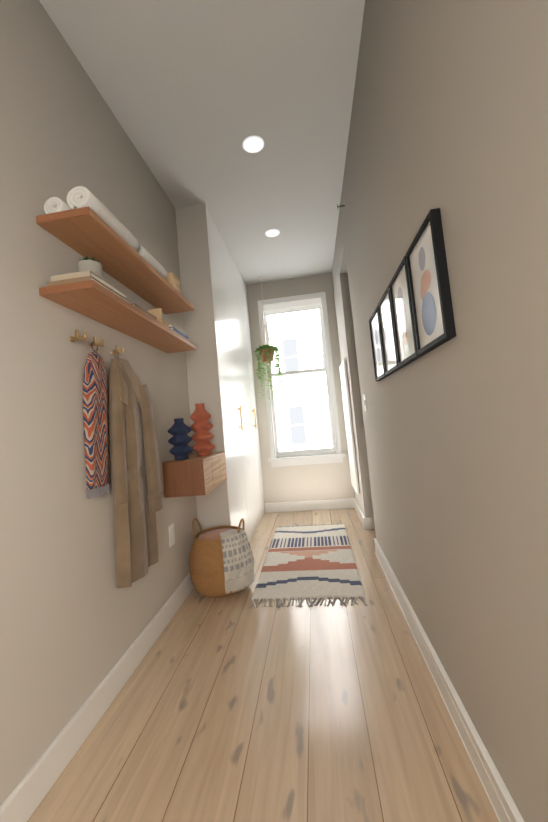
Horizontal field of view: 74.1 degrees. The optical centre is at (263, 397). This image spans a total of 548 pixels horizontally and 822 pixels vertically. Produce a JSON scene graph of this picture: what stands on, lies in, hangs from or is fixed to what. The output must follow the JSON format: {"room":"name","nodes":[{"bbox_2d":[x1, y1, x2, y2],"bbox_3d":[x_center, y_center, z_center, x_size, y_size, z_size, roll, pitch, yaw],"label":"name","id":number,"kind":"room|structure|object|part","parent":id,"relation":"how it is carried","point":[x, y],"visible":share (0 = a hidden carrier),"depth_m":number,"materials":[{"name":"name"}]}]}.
{"room":"home hallway","nodes":[
{"label":"home hallway","id":0,"kind":"room"},
{"bbox_2d":[0,0,197,805],"bbox_3d":[-0.799,-0.164,1.411,0.150,2.700,6.280,-6,-4,8],"label":"wall","id":1,"kind":"structure","parent":0,"point":[74,621],"depth_m":1.28,"materials":[{"name":"beige paint"}]},
{"bbox_2d":[70,329,86,341],"bbox_3d":[-0.710,-0.232,1.383,0.046,0.037,0.064,-6,-4,8],"label":"hook","id":2,"kind":"object","parent":1,"relation":"attached to","point":[76,337],"visible":1,"depth_m":1.38,"materials":[{"name":"gold metal"}]},
{"bbox_2d":[88,336,103,347],"bbox_3d":[-0.694,-0.225,1.496,0.046,0.037,0.064,-6,-4,8],"label":"hook","id":3,"kind":"object","parent":1,"relation":"attached to","point":[95,343],"visible":0.85,"depth_m":1.49,"materials":[{"name":"gold metal"}]},
{"bbox_2d":[83,342,109,498],"bbox_3d":[-0.667,0.081,1.451,0.048,0.630,0.134,-6,-4,8],"label":"scarf","id":4,"kind":"object","parent":3,"relation":"hanging from","point":[95,414],"visible":0.96,"depth_m":1.42,"materials":[{"name":"multicoloured fabric"}]},
{"bbox_2d":[0,573,193,821],"bbox_3d":[-0.721,1.066,0.474,0.016,0.105,4.198,-6,-4,8],"label":"baseboard","id":5,"kind":"structure","parent":1,"relation":"attached to","point":[25,798],"depth_m":1.22,"materials":[{"name":"white wood"}]},
{"bbox_2d":[36,206,193,313],"bbox_3d":[-0.613,-0.592,1.786,0.199,0.028,1.100,-6,-4,8],"label":"shelf","id":6,"kind":"object","parent":1,"relation":"attached to","point":[89,232],"visible":0.96,"depth_m":1.51,"materials":[{"name":"brown wood"}]},
{"bbox_2d":[44,197,71,213],"bbox_3d":[-0.719,-0.665,1.434,0.077,0.070,0.315,-6,-4,8],"label":"roll","id":7,"kind":"object","parent":6,"relation":"on","point":[53,204],"visible":0.08,"depth_m":1.28,"materials":[{"name":"white fabric"}]},
{"bbox_2d":[67,186,139,251],"bbox_3d":[-0.616,-0.682,1.435,0.093,0.084,0.365,-6,-4,8],"label":"roll","id":8,"kind":"object","parent":6,"relation":"on","point":[79,196],"visible":0.62,"depth_m":1.31,"materials":[{"name":"white fabric"}]},
{"bbox_2d":[137,245,167,278],"bbox_3d":[-0.568,-0.657,1.789,0.088,0.079,0.290,-6,-4,8],"label":"roll","id":9,"kind":"object","parent":6,"relation":"on","point":[150,259],"visible":0.42,"depth_m":1.75,"materials":[{"name":"white fabric"}]},
{"bbox_2d":[166,272,180,291],"bbox_3d":[-0.538,-0.637,2.067,0.103,0.089,0.130,-6,-4,8],"label":"box","id":10,"kind":"object","parent":6,"relation":"on","point":[173,280],"visible":0.29,"depth_m":2.02,"materials":[{"name":"brown wood"}]},
{"bbox_2d":[111,345,123,354],"bbox_3d":[-0.671,-0.215,1.660,0.046,0.037,0.064,-6,-4,8],"label":"hook","id":11,"kind":"object","parent":1,"relation":"attached to","point":[118,350],"visible":0.94,"depth_m":1.65,"materials":[{"name":"gold metal"}]},
{"bbox_2d":[108,349,162,587],"bbox_3d":[-0.580,0.281,1.657,0.129,1.014,0.336,-6,-4,8],"label":"coat","id":12,"kind":"object","parent":11,"relation":"hanging from","point":[137,494],"visible":0.98,"depth_m":1.59,"materials":[{"name":"brown fabric"}]},
{"bbox_2d":[39,280,196,352],"bbox_3d":[-0.591,-0.337,1.767,0.199,0.028,1.100,-6,-4,8],"label":"shelf","id":13,"kind":"object","parent":1,"relation":"attached to","point":[95,301],"visible":1,"depth_m":1.48,"materials":[{"name":"brown wood"}]},
{"bbox_2d":[47,270,130,301],"bbox_3d":[-0.653,-0.400,1.387,0.166,0.050,0.276,-6,-4,8],"label":"books","id":14,"kind":"object","parent":13,"relation":"on","point":[73,277],"visible":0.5,"depth_m":1.26,"materials":[{"name":"beige paper"}]},
{"bbox_2d":[77,255,101,277],"bbox_3d":[-0.652,-0.477,1.370,0.087,0.097,0.086,-6,-4,8],"label":"succulent pot","id":15,"kind":"object","parent":14,"relation":"on","point":[91,264],"visible":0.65,"depth_m":1.34,"materials":[{"name":"white ceramic"}]},
{"bbox_2d":[132,303,156,319],"bbox_3d":[-0.611,-0.377,1.702,0.156,0.042,0.240,-6,-4,8],"label":"books","id":16,"kind":"object","parent":13,"relation":"on","point":[143,310],"visible":0.17,"depth_m":1.68,"materials":[{"name":"beige paper"}]},
{"bbox_2d":[148,308,162,323],"bbox_3d":[-0.551,-0.399,1.886,0.070,0.107,0.062,-6,-4,8],"label":"bookend","id":17,"kind":"object","parent":13,"relation":"on","point":[157,313],"visible":0.31,"depth_m":1.86,"materials":[{"name":"beige wood"}]},
{"bbox_2d":[169,324,187,339],"bbox_3d":[-0.549,-0.363,2.127,0.153,0.067,0.260,-6,-4,8],"label":"books","id":18,"kind":"object","parent":13,"relation":"on","point":[176,329],"visible":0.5,"depth_m":2.08,"materials":[{"name":"beige paper"}]},
{"bbox_2d":[168,523,174,546],"bbox_3d":[-0.531,0.803,2.114,0.007,0.115,0.070,-6,-4,8],"label":"electrical outlet plate","id":19,"kind":"object","parent":1,"relation":"attached to","point":[171,535],"visible":1,"depth_m":2.10,"materials":[{"name":"white plastic"}]},
{"bbox_2d":[162,451,226,497],"bbox_3d":[-0.416,0.479,2.323,0.241,0.202,0.531,-6,-4,8],"label":"console shelf","id":20,"kind":"object","parent":1,"relation":"attached to","point":[193,475],"visible":1,"depth_m":2.07,"materials":[{"name":"brown wood"}]},
{"bbox_2d":[168,418,192,459],"bbox_3d":[-0.495,0.249,2.167,0.152,0.245,0.147,-6,-4,8],"label":"vase","id":21,"kind":"object","parent":20,"relation":"on","point":[179,430],"visible":1,"depth_m":2.12,"materials":[{"name":"blue ceramic"}]},
{"bbox_2d":[190,403,214,455],"bbox_3d":[-0.397,0.208,2.348,0.161,0.335,0.157,-6,-4,8],"label":"terracotta vase","id":22,"kind":"object","parent":20,"relation":"on","point":[201,426],"visible":1,"depth_m":2.30,"materials":[{"name":"brown ceramic"}]},
{"bbox_2d":[39,0,364,284],"bbox_3d":[0.481,-1.691,1.327,3.090,0.100,6.280,-6,-4,8],"label":"ceiling","id":23,"kind":"structure","parent":0,"point":[195,94],"depth_m":1.89,"materials":[{"name":"grey paint"}]},
{"bbox_2d":[243,136,263,152],"bbox_3d":[-0.059,-1.526,2.191,0.132,0.006,0.132,-6,-4,8],"label":"recessed light","id":24,"kind":"object","parent":23,"relation":"in","point":[253,144],"visible":1,"depth_m":2.19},
{"bbox_2d":[254,276,283,400],"bbox_3d":[0.035,-0.676,4.100,0.320,1.432,0.327,-6,-4,8],"label":"hanging plant","id":25,"kind":"object","parent":23,"relation":"hanging from","point":[266,353],"visible":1,"depth_m":4.02,"materials":[{"name":"green plant"}]},
{"bbox_3d":[0.050,-0.470,4.088,0.172,0.142,0.172,-6,-4,8],"label":"pot","id":26,"kind":"part","parent":25,"relation":"part of","materials":[{"name":"brown ceramic"}]},
{"bbox_2d":[265,229,279,236],"bbox_3d":[0.083,-1.462,3.230,0.132,0.006,0.132,-6,-4,8],"label":"recessed light","id":27,"kind":"object","parent":23,"relation":"in","point":[272,233],"visible":1,"depth_m":3.22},
{"bbox_2d":[27,508,498,821],"bbox_3d":[0.723,1.091,1.122,3.090,0.100,6.280,-6,-4,8],"label":"floor","id":28,"kind":"structure","parent":0,"point":[233,708],"depth_m":1.23,"materials":[{"name":"brown wood"}]},
{"bbox_2d":[175,203,264,540],"bbox_3d":[-0.302,-0.056,3.459,0.268,2.698,1.679,-6,-4,8],"label":"wardrobe","id":29,"kind":"object","parent":28,"relation":"on","point":[220,373],"visible":0.83,"depth_m":2.74,"materials":[{"name":"white"}]},
{"bbox_2d":[189,518,254,597],"bbox_3d":[-0.266,0.995,2.320,0.423,0.436,0.408,-6,-4,8],"label":"basket","id":30,"kind":"object","parent":28,"relation":"on","point":[221,561],"visible":1,"depth_m":2.16,"materials":[{"name":"brown wicker"}]},
{"bbox_2d":[219,529,254,593],"bbox_3d":[-0.168,0.991,2.203,0.198,0.321,0.197,-6,-4,8],"label":"throw","id":31,"kind":"object","parent":30,"relation":"on","point":[236,559],"depth_m":2.16,"materials":[{"name":"white fabric"}]},
{"bbox_2d":[249,523,366,607],"bbox_3d":[0.347,1.188,2.754,0.650,0.010,1.575,-6,-4,8],"label":"rug","id":32,"kind":"object","parent":28,"relation":"on","point":[306,562],"visible":1,"depth_m":2.46,"materials":[{"name":"fabric"}]},
{"bbox_2d":[246,273,354,511],"bbox_3d":[1.043,-0.118,4.207,2.740,2.700,0.160,-6,-4,8],"label":"wall","id":33,"kind":"structure","parent":0,"point":[326,481],"depth_m":4.19,"materials":[{"name":"beige paint"}]},
{"bbox_2d":[257,292,344,466],"bbox_3d":[0.422,-0.207,4.274,0.865,1.974,0.212,-6,-4,8],"label":"window","id":34,"kind":"structure","parent":33,"relation":"in","point":[298,303],"depth_m":4.23,"materials":[{"name":"glass"},{"name":"white painted wood"}]},
{"bbox_2d":[265,498,354,512],"bbox_3d":[1.260,1.154,4.009,2.503,0.105,0.016,-6,-4,8],"label":"baseboard","id":35,"kind":"structure","parent":33,"relation":"attached to","point":[311,505],"depth_m":4.10,"materials":[{"name":"white wood"}]},
{"bbox_2d":[332,0,547,821],"bbox_3d":[0.575,-0.297,1.228,0.125,2.700,5.880,-6,-4,8],"label":"wall","id":36,"kind":"structure","parent":0,"point":[449,115],"depth_m":0.86,"materials":[{"name":"beige paint"}]},
{"bbox_2d":[339,359,358,493],"bbox_3d":[0.893,0.291,3.782,0.029,1.310,0.570,-6,-4,8],"label":"wall mirror","id":37,"kind":"object","parent":36,"relation":"attached to","point":[348,427],"visible":1,"depth_m":3.62,"materials":[{"name":"white"}]},
{"bbox_2d":[363,394,366,410],"bbox_3d":[0.714,0.037,2.554,0.011,0.115,0.070,-6,-4,8],"label":"light switch","id":38,"kind":"object","parent":36,"relation":"attached to","point":[364,400],"visible":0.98,"depth_m":2.54,"materials":[{"name":"white plastic"}]},
{"bbox_2d":[369,307,388,380],"bbox_3d":[0.583,-0.261,1.835,0.023,0.335,0.255,-6,-4,8],"label":"picture frame","id":39,"kind":"object","parent":36,"relation":"attached to","point":[377,352],"visible":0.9,"depth_m":1.85,"materials":[{"name":"black"}]},
{"bbox_2d":[377,285,402,374],"bbox_3d":[0.546,-0.277,1.571,0.023,0.335,0.255,-6,-4,8],"label":"picture frame","id":40,"kind":"object","parent":36,"relation":"attached to","point":[388,342],"visible":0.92,"depth_m":1.57,"materials":[{"name":"black"}]},
{"bbox_2d":[389,256,423,366],"bbox_3d":[0.510,-0.293,1.307,0.023,0.335,0.255,-6,-4,8],"label":"picture frame","id":41,"kind":"object","parent":36,"relation":"attached to","point":[403,322],"visible":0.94,"depth_m":1.30,"materials":[{"name":"black"}]},
{"bbox_2d":[406,208,455,354],"bbox_3d":[0.473,-0.310,1.043,0.023,0.335,0.255,-6,-4,8],"label":"picture frame","id":42,"kind":"object","parent":36,"relation":"attached to","point":[431,299],"visible":1,"depth_m":1.00,"materials":[{"name":"black"}]},
{"bbox_2d":[354,498,524,821],"bbox_3d":[0.685,0.992,1.133,0.161,0.105,5.880,-6,-4,8],"label":"baseboard","id":43,"kind":"structure","parent":36,"relation":"attached to","point":[503,804],"depth_m":1.15,"materials":[{"name":"white wood"}]},
{"label":"outside","id":44,"kind":"structure","parent":0,"visible":0},
{"bbox_2d":[267,309,332,451],"bbox_3d":[1.594,-2.443,14.965,13.840,11.799,0.340,-6,-4,8],"label":"window glass","id":45,"kind":"object","parent":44,"point":[302,413],"visible":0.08,"depth_m":14.73,"materials":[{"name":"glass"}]}
]}

